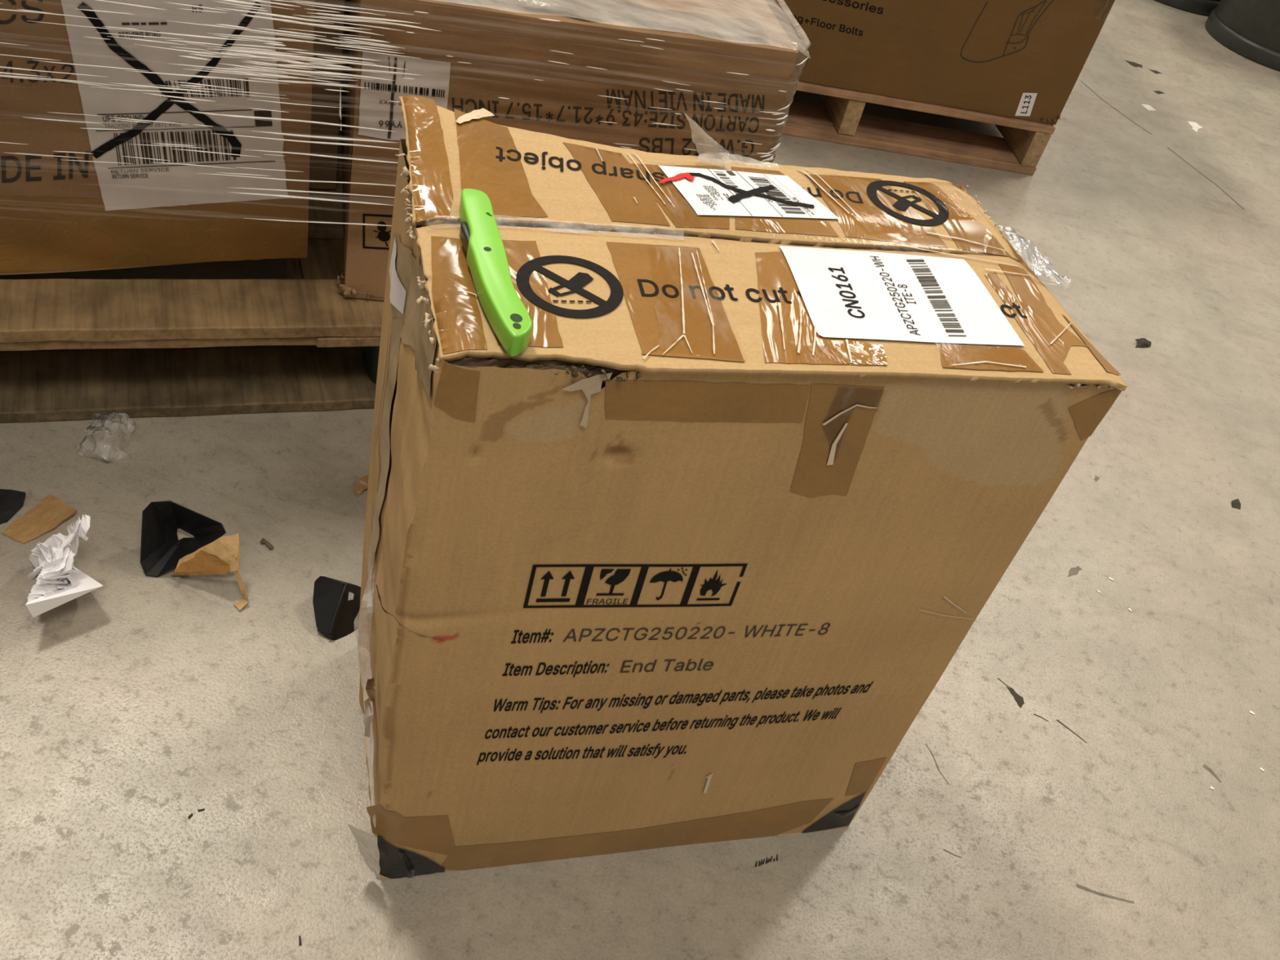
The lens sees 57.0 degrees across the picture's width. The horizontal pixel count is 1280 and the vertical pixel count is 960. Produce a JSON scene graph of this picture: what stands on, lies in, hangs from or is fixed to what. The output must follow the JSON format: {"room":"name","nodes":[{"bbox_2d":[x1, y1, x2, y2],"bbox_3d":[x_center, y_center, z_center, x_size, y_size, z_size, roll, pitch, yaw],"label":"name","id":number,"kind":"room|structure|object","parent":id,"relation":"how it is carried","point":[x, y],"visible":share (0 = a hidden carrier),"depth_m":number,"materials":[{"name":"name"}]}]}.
{"room":"warehouse","nodes":[
{"label":"warehouse","id":0,"kind":"room"},
{"bbox_2d":[0,0,1279,959],"bbox_3d":[0.706,-2.427,4.428,14.000,0.001,16.000,16,41,0],"label":"floor","id":1,"kind":"structure","parent":0,"point":[1050,797],"depth_m":1.28,"materials":[{"name":"concrete"}]},
{"bbox_2d":[0,488,26,524],"bbox_3d":[-0.682,0.032,1.265,0.033,0.011,0.052,2,43,-16],"label":"scrap","id":2,"kind":"object","parent":1,"relation":"on","point":[11,501],"visible":1,"depth_m":1.27,"materials":[{"name":"black plastic"}]},
{"bbox_2d":[2,493,77,544],"bbox_3d":[-0.643,0.043,1.262,0.037,0.012,0.067,28,42,13],"label":"scrap","id":3,"kind":"object","parent":1,"relation":"on","point":[51,511],"visible":1,"depth_m":1.26,"materials":[{"name":"brown cardboard"}]},
{"bbox_2d":[26,514,103,617],"bbox_3d":[-0.579,0.087,1.187,0.070,0.072,0.114,-6,46,-24],"label":"crumpled paper","id":4,"kind":"object","parent":1,"relation":"on","point":[59,582],"visible":1,"depth_m":1.17,"materials":[{"name":"white paper"}]},
{"bbox_2d":[76,412,136,462],"bbox_3d":[-0.613,-0.055,1.364,0.056,0.031,0.078,16,41,0],"label":"scrap","id":5,"kind":"object","parent":1,"relation":"on","point":[106,415],"visible":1,"depth_m":1.36,"materials":[{"name":"white"}]},
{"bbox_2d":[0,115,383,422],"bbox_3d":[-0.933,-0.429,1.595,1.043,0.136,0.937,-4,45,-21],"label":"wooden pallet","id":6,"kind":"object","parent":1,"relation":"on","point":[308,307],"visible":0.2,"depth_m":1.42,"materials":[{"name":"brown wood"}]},
{"bbox_2d":[0,0,315,275],"bbox_3d":[-0.883,-0.695,1.246,0.951,0.727,0.627,-6,46,-24],"label":"carton","id":7,"kind":"object","parent":6,"relation":"on","point":[58,215],"visible":0.91,"depth_m":1.30,"materials":[{"name":"brown cardboard"}]},
{"bbox_2d":[0,0,810,226],"bbox_3d":[-0.574,-0.681,1.316,1.540,0.733,0.660,-2,44,-19],"label":"wrap","id":8,"kind":"object","parent":7,"relation":"attached to","point":[780,8],"visible":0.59,"depth_m":1.22,"materials":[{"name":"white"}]},
{"bbox_2d":[309,0,344,189],"bbox_3d":[-0.409,-0.758,1.512,0.062,0.667,0.346,2,43,-16],"label":"carton","id":9,"kind":"object","parent":6,"relation":"on","point":[321,168],"visible":0.47,"depth_m":1.54,"materials":[{"name":"brown cardboard"}]},
{"bbox_2d":[337,0,798,300],"bbox_3d":[-0.152,-0.566,1.601,0.492,0.381,0.633,2,43,-16],"label":"carton","id":10,"kind":"object","parent":6,"relation":"on","point":[506,51],"visible":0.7,"depth_m":1.31,"materials":[{"name":"brown cardboard"}]},
{"bbox_2d":[140,500,248,611],"bbox_3d":[-0.465,0.076,1.247,0.137,0.056,0.067,20,41,4],"label":"guard","id":11,"kind":"object","parent":1,"relation":"on","point":[208,553],"visible":1,"depth_m":1.25,"materials":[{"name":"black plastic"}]},
{"bbox_2d":[259,537,274,549],"bbox_3d":[-0.414,0.071,1.308,0.018,0.004,0.007,34,44,19],"label":"scrap","id":12,"kind":"object","parent":1,"relation":"on","point":[263,540],"visible":1,"depth_m":1.31,"materials":[{"name":"brown"}]},
{"bbox_2d":[298,935,302,945],"bbox_3d":[-0.288,0.390,0.999,0.002,0.002,0.008,-2,44,-19],"label":"dark splinter","id":13,"kind":"object","parent":1,"relation":"on","point":[300,937],"visible":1,"depth_m":1.00,"materials":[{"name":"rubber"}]},
{"bbox_2d":[312,576,360,639],"bbox_3d":[-0.319,0.129,1.246,0.064,0.043,0.070,16,41,0],"label":"guard","id":14,"kind":"object","parent":1,"relation":"on","point":[336,603],"visible":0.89,"depth_m":1.24,"materials":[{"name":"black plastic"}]},
{"bbox_2d":[354,474,368,497],"bbox_3d":[-0.329,0.006,1.403,0.016,0.012,0.030,38,46,23],"label":"scrap","id":15,"kind":"object","parent":1,"relation":"on","point":[362,484],"visible":0.76,"depth_m":1.40,"materials":[{"name":"brown cardboard"}]},
{"bbox_2d":[347,95,1127,880],"bbox_3d":[0.038,0.040,1.018,0.548,0.627,0.293,1,43,-17],"label":"carton","id":16,"kind":"object","parent":1,"relation":"on","point":[693,561],"visible":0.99,"depth_m":0.85,"materials":[{"name":"cardboard"}]},
{"bbox_2d":[458,188,532,356],"bbox_3d":[-0.092,-0.132,0.729,0.025,0.016,0.162,-3,45,-21],"label":"utility knife","id":17,"kind":"object","parent":16,"relation":"on","point":[480,237],"visible":1,"depth_m":0.71,"materials":[{"name":"plastic"}]},
{"bbox_2d":[782,80,1055,174],"bbox_3d":[0.362,-1.087,2.755,0.905,0.111,1.046,6,42,-12],"label":"wooden pallet","id":18,"kind":"object","parent":1,"relation":"on","point":[1023,144],"visible":0.2,"depth_m":2.45,"materials":[{"name":"brown wood"}]},
{"bbox_2d":[783,0,1115,124],"bbox_3d":[0.459,-1.389,2.462,0.906,0.752,1.009,6,42,-12],"label":"carton","id":19,"kind":"object","parent":18,"relation":"on","point":[1024,60],"visible":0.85,"depth_m":2.31,"materials":[{"name":"brown cardboard"}]},
{"bbox_2d":[1135,337,1151,347],"bbox_3d":[0.882,-0.240,2.065,0.040,0.010,0.017,0,44,-18],"label":"scrap","id":20,"kind":"object","parent":1,"relation":"on","point":[1142,342],"visible":1,"depth_m":2.06,"materials":[{"name":"grey"}]},
{"bbox_2d":[1154,0,1220,16],"bbox_3d":[1.818,-1.868,3.615,0.432,0.728,0.432,16,41,0],"label":"trash bin","id":21,"kind":"object","parent":1,"relation":"on","point":[1202,7],"visible":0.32,"depth_m":3.68,"materials":[{"name":"grey plastic"}]},
{"bbox_2d":[1231,498,1240,509],"bbox_3d":[0.895,0.035,1.769,0.015,0.005,0.021,16,41,0],"label":"scrap","id":22,"kind":"object","parent":1,"relation":"on","point":[1236,504],"visible":1,"depth_m":1.77,"materials":[{"name":"grey"}]},
{"bbox_2d":[1204,0,1279,71],"bbox_3d":[2.001,-1.577,3.352,0.418,0.728,0.418,16,41,0],"label":"trash bin","id":23,"kind":"object","parent":1,"relation":"on","point":[1250,28],"visible":1,"depth_m":3.44,"materials":[{"name":"grey plastic"}]}
]}

